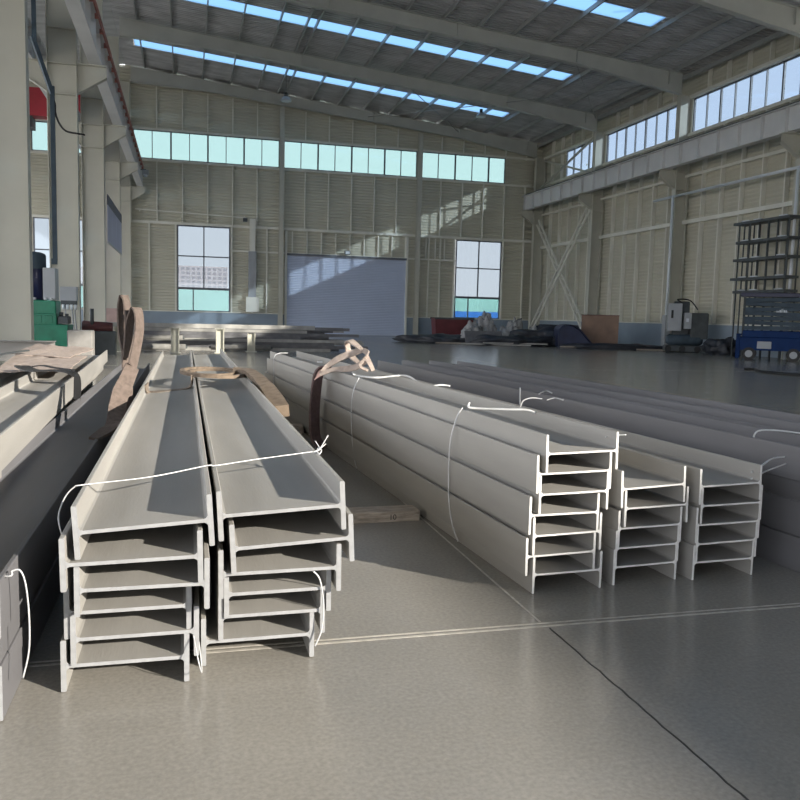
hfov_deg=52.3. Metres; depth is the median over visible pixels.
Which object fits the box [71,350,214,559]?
steel beam
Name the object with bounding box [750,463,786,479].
wire
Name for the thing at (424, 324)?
baseboard
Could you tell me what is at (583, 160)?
window
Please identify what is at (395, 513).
spacer
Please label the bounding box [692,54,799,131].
window
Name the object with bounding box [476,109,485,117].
lamp
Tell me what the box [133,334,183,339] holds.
roller
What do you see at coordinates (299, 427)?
spacer
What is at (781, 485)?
steel beam
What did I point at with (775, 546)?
steel beam
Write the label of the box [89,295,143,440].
sling
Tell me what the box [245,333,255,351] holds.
post
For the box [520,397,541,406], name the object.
wire
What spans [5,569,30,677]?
wire
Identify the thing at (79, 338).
concrete block
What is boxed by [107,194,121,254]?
banner
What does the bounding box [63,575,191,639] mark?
steel beam
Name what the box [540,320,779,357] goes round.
baseboard
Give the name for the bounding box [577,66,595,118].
rod
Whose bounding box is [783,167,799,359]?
pipe
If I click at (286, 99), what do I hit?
lamp
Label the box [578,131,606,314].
steel column
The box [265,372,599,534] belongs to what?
steel beam
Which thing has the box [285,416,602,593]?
steel beam
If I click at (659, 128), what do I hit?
window
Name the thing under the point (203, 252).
window
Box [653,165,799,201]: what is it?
pipe
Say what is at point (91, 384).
steel beam
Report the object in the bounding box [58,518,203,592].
steel beam
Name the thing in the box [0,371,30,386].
steel beam
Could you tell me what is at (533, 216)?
steel column
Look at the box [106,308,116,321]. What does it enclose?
notice board
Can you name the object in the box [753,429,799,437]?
wire
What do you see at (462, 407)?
wire
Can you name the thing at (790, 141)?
steel column
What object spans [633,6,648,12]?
lamp
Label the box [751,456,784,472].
wire
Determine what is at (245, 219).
cable tray
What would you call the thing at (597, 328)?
crate
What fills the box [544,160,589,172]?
knee brace
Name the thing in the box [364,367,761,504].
steel beam
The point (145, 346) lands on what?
roller
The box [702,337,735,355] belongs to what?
tarpaulin
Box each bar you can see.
[133,333,299,339]
[134,327,306,333]
[142,340,333,345]
[144,330,358,337]
[153,343,367,348]
[158,327,349,330]
[179,338,361,343]
[186,347,329,351]
[190,334,328,338]
[300,339,337,339]
[314,331,332,332]
[334,343,363,345]
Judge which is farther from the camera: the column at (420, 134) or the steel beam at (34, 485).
the column at (420, 134)
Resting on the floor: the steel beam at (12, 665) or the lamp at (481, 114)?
the steel beam at (12, 665)
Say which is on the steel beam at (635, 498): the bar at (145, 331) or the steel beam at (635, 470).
the steel beam at (635, 470)
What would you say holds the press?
on the floor
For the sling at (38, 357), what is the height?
0.406 m
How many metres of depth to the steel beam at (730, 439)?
6.51 m
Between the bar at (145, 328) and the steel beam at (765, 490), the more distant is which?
the bar at (145, 328)
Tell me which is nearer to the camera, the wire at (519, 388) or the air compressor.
the wire at (519, 388)
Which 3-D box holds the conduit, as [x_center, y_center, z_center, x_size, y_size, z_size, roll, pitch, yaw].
[-8.913,-9.286,21.148,1.300,11.400,0.250,-1,7,-26]
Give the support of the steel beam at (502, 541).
on the steel beam at (557, 564)
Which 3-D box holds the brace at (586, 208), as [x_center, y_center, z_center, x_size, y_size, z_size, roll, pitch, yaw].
[11.167,-8.915,57.887,0.100,8.597,8.931,0,6,-15]
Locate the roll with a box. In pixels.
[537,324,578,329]
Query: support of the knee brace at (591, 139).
attached to the steel column at (533, 216)
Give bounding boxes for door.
[287,253,406,335]
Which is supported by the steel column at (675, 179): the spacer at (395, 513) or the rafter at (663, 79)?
the rafter at (663, 79)
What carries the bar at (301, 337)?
on the bar at (300, 339)
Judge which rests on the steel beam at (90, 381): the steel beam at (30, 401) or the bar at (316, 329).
the steel beam at (30, 401)
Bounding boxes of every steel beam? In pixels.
[0,340,55,360]
[0,350,107,471]
[0,363,149,638]
[0,367,102,477]
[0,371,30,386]
[0,515,70,661]
[0,552,58,662]
[0,553,59,720]
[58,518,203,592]
[60,633,188,691]
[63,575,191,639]
[70,586,198,665]
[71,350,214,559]
[74,523,209,616]
[81,382,92,395]
[192,349,345,540]
[193,366,340,598]
[198,523,313,665]
[207,526,324,640]
[223,507,353,573]
[223,570,330,618]
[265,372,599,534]
[267,358,611,493]
[268,371,608,513]
[270,351,618,472]
[283,395,601,554]
[284,397,595,575]
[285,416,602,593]
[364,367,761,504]
[377,366,799,498]
[378,360,799,481]
[406,360,799,434]
[437,361,799,422]
[599,506,681,546]
[600,543,676,584]
[601,524,678,566]
[608,447,685,507]
[608,486,688,526]
[676,539,753,579]
[681,503,759,542]
[681,522,757,561]
[688,485,762,523]
[756,524,799,572]
[760,491,799,536]
[760,523,799,537]
[763,489,799,501]
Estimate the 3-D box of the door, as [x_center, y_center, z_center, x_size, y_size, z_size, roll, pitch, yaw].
[-3.881,-7.646,59.630,8.860,5.750,0.260,0,6,-15]
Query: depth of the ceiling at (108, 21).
46.02 m
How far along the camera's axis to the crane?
41.86 m
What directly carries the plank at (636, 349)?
on the floor
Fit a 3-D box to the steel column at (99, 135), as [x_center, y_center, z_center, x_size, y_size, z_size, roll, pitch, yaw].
[-13.828,-10.902,36.657,2.850,16.400,0.560,0,6,-15]
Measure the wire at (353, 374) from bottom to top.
0.079 m
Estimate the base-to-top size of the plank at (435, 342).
0.070 m
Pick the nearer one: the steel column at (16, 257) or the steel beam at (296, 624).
the steel beam at (296, 624)
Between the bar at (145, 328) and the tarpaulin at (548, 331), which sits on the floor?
the tarpaulin at (548, 331)
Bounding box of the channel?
[110,322,314,329]
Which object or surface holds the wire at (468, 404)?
on the steel beam at (544, 435)
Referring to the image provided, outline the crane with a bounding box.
[29,87,80,130]
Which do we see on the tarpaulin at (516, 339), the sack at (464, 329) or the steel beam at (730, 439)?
the sack at (464, 329)
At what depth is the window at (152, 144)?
56.15 m
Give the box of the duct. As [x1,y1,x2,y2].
[246,219,258,311]
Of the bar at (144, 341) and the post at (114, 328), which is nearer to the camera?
the post at (114, 328)
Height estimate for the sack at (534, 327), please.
1.233 m
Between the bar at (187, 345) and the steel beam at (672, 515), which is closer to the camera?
the steel beam at (672, 515)
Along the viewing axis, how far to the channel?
29.27 m
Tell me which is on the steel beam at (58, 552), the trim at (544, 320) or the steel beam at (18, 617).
the steel beam at (18, 617)
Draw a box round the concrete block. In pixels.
[67,330,94,354]
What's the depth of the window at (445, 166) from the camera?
60.91 m
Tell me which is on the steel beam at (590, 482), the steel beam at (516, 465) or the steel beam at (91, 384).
the steel beam at (516, 465)
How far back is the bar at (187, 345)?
31.52 m
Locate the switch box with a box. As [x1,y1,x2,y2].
[60,286,77,329]
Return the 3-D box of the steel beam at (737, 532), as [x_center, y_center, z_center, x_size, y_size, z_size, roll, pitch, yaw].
[0.471,0.340,8.984,0.423,0.207,9.100,-1,6,-18]
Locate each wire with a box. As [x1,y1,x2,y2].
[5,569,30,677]
[58,435,328,533]
[193,635,202,672]
[273,353,287,383]
[312,571,323,645]
[351,377,358,467]
[352,373,415,380]
[435,384,449,386]
[448,407,462,541]
[467,402,535,413]
[519,388,520,403]
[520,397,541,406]
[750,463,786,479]
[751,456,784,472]
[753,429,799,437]
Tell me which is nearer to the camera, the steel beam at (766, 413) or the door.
the steel beam at (766, 413)
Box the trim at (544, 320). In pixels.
[544,320,777,325]
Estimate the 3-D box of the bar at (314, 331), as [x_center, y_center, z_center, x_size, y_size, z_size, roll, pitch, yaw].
[-6.335,-2.806,32.581,7.349,0.110,0.240,0,6,-14]
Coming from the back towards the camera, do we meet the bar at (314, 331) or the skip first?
the skip
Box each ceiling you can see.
[27,0,124,63]
[109,0,799,148]
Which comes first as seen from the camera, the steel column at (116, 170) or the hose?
the hose
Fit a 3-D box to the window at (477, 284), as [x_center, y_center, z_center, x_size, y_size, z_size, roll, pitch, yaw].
[5.940,-9.163,62.125,3.690,5.900,0.100,0,6,-15]
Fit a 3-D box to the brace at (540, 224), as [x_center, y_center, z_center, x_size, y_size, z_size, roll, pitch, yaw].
[11.409,-8.916,57.951,0.100,8.597,8.931,0,6,-15]
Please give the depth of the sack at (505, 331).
47.10 m
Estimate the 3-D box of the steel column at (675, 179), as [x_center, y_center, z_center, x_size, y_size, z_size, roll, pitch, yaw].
[14.761,-9.570,44.334,1.810,13.649,0.560,0,6,-15]
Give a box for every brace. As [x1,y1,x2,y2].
[530,207,589,326]
[536,220,581,328]
[539,137,592,189]
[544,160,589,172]
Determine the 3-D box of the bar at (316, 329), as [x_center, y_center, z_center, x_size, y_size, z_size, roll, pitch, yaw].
[-5.713,-2.752,31.060,7.679,0.110,0.240,0,6,-15]
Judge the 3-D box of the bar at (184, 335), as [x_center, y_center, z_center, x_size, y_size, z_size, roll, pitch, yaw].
[-6.990,-2.392,30.672,6.436,0.110,0.240,0,6,-14]
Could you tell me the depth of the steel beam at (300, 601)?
3.46 m
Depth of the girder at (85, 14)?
30.07 m
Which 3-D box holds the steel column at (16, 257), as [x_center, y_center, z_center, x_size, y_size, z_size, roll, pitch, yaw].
[-9.091,-8.936,18.674,2.850,16.400,0.560,0,6,-15]
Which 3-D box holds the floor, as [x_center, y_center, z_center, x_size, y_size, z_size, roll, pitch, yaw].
[1.997,0.273,13.035,43.500,0.201,96.000,0,6,-15]
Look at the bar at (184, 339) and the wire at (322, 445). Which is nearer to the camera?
the wire at (322, 445)
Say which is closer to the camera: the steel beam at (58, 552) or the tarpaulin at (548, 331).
the steel beam at (58, 552)
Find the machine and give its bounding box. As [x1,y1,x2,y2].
[82,309,116,354]
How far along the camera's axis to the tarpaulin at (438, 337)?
46.09 m
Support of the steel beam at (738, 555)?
on the floor
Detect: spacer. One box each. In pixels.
[291,424,303,432]
[347,505,419,523]
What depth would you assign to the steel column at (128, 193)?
54.74 m
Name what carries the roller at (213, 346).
on the floor
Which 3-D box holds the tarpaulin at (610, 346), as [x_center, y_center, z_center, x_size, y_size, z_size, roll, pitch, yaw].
[11.669,-2.888,43.645,6.021,0.341,1.826,2,6,2]
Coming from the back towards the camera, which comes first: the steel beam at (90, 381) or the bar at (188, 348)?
the bar at (188, 348)
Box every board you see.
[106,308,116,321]
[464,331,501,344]
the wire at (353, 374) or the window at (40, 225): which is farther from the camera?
the window at (40, 225)
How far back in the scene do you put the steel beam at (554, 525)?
4.51 m
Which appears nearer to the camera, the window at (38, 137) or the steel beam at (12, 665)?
the steel beam at (12, 665)
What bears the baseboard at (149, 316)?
attached to the wall at (326, 212)
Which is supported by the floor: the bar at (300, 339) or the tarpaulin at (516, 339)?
the tarpaulin at (516, 339)
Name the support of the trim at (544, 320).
attached to the wall at (635, 231)
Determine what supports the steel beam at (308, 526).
on the steel beam at (322, 555)
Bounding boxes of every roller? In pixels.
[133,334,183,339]
[141,343,186,349]
[209,344,271,350]
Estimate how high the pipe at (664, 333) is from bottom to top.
8.300 m
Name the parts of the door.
rail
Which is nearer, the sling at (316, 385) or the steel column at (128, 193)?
the sling at (316, 385)
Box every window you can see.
[31,121,80,153]
[33,217,82,307]
[133,129,279,167]
[177,225,229,311]
[284,141,416,176]
[422,152,505,183]
[453,239,501,318]
[566,141,592,175]
[606,106,676,161]
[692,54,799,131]
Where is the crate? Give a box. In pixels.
[581,314,619,343]
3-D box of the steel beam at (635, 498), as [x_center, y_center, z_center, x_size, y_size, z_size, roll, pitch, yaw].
[0.019,0.116,8.830,0.415,0.206,9.100,-1,6,-18]
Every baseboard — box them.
[81,309,283,326]
[406,318,527,334]
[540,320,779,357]
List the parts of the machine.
handle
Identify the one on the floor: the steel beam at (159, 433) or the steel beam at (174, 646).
the steel beam at (174, 646)
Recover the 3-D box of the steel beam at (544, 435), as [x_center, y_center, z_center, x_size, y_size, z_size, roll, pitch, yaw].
[-0.437,-0.199,8.635,0.436,0.206,9.100,-2,6,-18]
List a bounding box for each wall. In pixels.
[29,64,542,334]
[540,34,799,324]
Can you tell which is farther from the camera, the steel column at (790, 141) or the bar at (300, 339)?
the steel column at (790, 141)
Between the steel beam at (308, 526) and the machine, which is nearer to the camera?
the steel beam at (308, 526)
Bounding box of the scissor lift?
[735,293,799,361]
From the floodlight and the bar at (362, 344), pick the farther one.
the floodlight
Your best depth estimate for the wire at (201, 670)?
3.16 m
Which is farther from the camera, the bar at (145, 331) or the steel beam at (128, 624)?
the bar at (145, 331)
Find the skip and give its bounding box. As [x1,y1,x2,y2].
[430,317,474,334]
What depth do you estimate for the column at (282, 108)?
57.50 m
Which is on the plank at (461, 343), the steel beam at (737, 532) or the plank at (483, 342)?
the plank at (483, 342)
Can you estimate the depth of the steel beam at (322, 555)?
3.42 m
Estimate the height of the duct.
6.500 m
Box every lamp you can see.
[280,70,290,102]
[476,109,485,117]
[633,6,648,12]
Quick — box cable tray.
[135,208,247,221]
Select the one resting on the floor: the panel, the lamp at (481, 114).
the panel
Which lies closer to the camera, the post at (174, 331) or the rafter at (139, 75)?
the post at (174, 331)
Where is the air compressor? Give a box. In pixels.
[662,299,708,352]
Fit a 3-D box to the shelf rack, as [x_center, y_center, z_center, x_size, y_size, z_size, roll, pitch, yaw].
[16.350,-5.033,36.769,0.680,6.250,3.690,0,6,-15]
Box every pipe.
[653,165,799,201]
[661,196,673,345]
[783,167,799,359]
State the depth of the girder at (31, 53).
28.46 m
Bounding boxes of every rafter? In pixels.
[119,16,597,131]
[130,66,537,157]
[281,0,683,94]
[688,0,799,36]
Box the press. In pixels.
[32,251,72,346]
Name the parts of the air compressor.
tank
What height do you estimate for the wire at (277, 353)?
0.680 m
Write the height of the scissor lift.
2.820 m
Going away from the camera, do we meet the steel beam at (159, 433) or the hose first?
the steel beam at (159, 433)
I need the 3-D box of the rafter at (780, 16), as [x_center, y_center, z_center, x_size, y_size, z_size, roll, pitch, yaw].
[3.379,-17.251,30.773,29.250,3.791,0.300,0,6,-15]
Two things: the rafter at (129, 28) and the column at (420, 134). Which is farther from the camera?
the column at (420, 134)
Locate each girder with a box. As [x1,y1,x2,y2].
[28,16,80,149]
[64,0,143,185]
[521,100,799,209]
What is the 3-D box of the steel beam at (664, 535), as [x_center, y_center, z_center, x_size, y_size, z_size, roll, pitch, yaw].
[-0.026,0.340,8.853,0.416,0.207,9.100,-1,6,-18]
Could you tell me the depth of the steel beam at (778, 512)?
4.95 m
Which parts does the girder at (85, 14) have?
conductor rail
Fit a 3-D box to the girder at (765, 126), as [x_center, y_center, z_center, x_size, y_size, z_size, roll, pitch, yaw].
[21.482,-10.035,16.470,0.460,1.220,94.900,0,6,-15]
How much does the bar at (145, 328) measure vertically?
0.110 m
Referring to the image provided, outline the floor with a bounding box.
[0,335,799,799]
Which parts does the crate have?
lid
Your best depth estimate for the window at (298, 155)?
58.70 m
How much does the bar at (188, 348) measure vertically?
0.110 m
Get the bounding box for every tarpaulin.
[392,333,464,343]
[457,334,554,346]
[510,326,580,346]
[560,343,662,349]
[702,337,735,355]
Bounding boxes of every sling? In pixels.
[0,343,93,400]
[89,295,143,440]
[145,375,193,393]
[180,366,289,416]
[309,339,374,450]
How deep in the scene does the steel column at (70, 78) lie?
27.75 m
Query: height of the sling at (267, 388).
0.277 m
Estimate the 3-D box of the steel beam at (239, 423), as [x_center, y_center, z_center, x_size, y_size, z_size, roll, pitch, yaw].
[-1.989,-0.188,9.023,0.520,0.227,12.000,0,6,-15]
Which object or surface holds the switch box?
on the floor
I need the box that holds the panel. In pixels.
[554,324,591,346]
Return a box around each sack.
[460,320,482,334]
[460,328,471,337]
[478,311,496,331]
[497,324,518,335]
[505,316,522,328]
[528,324,536,329]
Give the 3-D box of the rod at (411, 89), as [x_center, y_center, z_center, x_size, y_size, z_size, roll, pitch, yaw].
[2.173,-19.514,54.489,0.043,0.676,11.443,4,6,22]
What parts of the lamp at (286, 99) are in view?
lamp shade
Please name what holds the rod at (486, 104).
attached to the rafter at (129, 28)
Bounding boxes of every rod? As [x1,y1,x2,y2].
[368,104,487,116]
[411,89,457,131]
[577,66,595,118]
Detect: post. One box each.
[113,326,120,351]
[169,328,180,352]
[214,328,225,352]
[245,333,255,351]
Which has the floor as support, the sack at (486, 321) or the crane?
the sack at (486, 321)
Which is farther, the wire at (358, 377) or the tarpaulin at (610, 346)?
the tarpaulin at (610, 346)
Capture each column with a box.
[0,0,33,365]
[29,0,106,329]
[79,0,125,321]
[104,36,137,307]
[120,82,145,306]
[278,106,284,325]
[413,132,423,334]
[521,157,545,327]
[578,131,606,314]
[658,94,693,333]
[779,131,799,359]
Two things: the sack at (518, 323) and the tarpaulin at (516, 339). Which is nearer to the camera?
the tarpaulin at (516, 339)
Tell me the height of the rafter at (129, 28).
3.791 m
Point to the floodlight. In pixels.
(145, 172)
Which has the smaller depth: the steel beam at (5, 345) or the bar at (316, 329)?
the steel beam at (5, 345)
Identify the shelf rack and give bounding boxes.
[730,214,799,359]
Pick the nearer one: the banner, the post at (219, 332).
the post at (219, 332)
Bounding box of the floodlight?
[141,169,148,176]
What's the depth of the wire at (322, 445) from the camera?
3.53 m
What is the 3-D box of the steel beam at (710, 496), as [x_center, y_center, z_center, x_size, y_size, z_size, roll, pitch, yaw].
[0.492,0.120,8.966,0.426,0.206,9.100,-1,6,-18]
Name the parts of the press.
motor, access panel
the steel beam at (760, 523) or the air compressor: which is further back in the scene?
the air compressor
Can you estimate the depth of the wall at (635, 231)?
44.72 m
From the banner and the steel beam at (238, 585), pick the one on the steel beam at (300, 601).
the steel beam at (238, 585)
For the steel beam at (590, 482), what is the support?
on the steel beam at (513, 506)
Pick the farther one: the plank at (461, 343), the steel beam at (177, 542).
the plank at (461, 343)
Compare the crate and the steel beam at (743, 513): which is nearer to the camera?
the steel beam at (743, 513)
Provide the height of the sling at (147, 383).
0.192 m
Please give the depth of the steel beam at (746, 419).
7.64 m
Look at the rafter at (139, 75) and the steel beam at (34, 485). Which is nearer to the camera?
the steel beam at (34, 485)
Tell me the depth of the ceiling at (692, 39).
44.92 m
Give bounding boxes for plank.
[435,342,460,343]
[461,343,530,345]
[483,342,547,344]
[636,349,663,350]
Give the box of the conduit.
[30,0,84,264]
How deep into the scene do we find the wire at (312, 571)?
3.41 m
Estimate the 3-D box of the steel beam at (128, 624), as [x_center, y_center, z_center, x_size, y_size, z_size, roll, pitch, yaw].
[-2.531,0.271,8.888,0.470,0.200,12.000,0,6,-15]
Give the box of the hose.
[744,367,799,375]
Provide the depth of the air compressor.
41.30 m
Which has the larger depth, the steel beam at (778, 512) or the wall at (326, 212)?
the wall at (326, 212)
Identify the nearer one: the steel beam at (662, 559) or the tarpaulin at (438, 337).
the steel beam at (662, 559)
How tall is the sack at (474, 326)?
1.379 m
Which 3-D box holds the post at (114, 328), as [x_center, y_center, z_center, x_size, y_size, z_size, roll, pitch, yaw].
[-9.701,-2.094,27.996,0.400,0.860,0.320,0,6,-15]
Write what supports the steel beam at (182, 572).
on the steel beam at (171, 597)

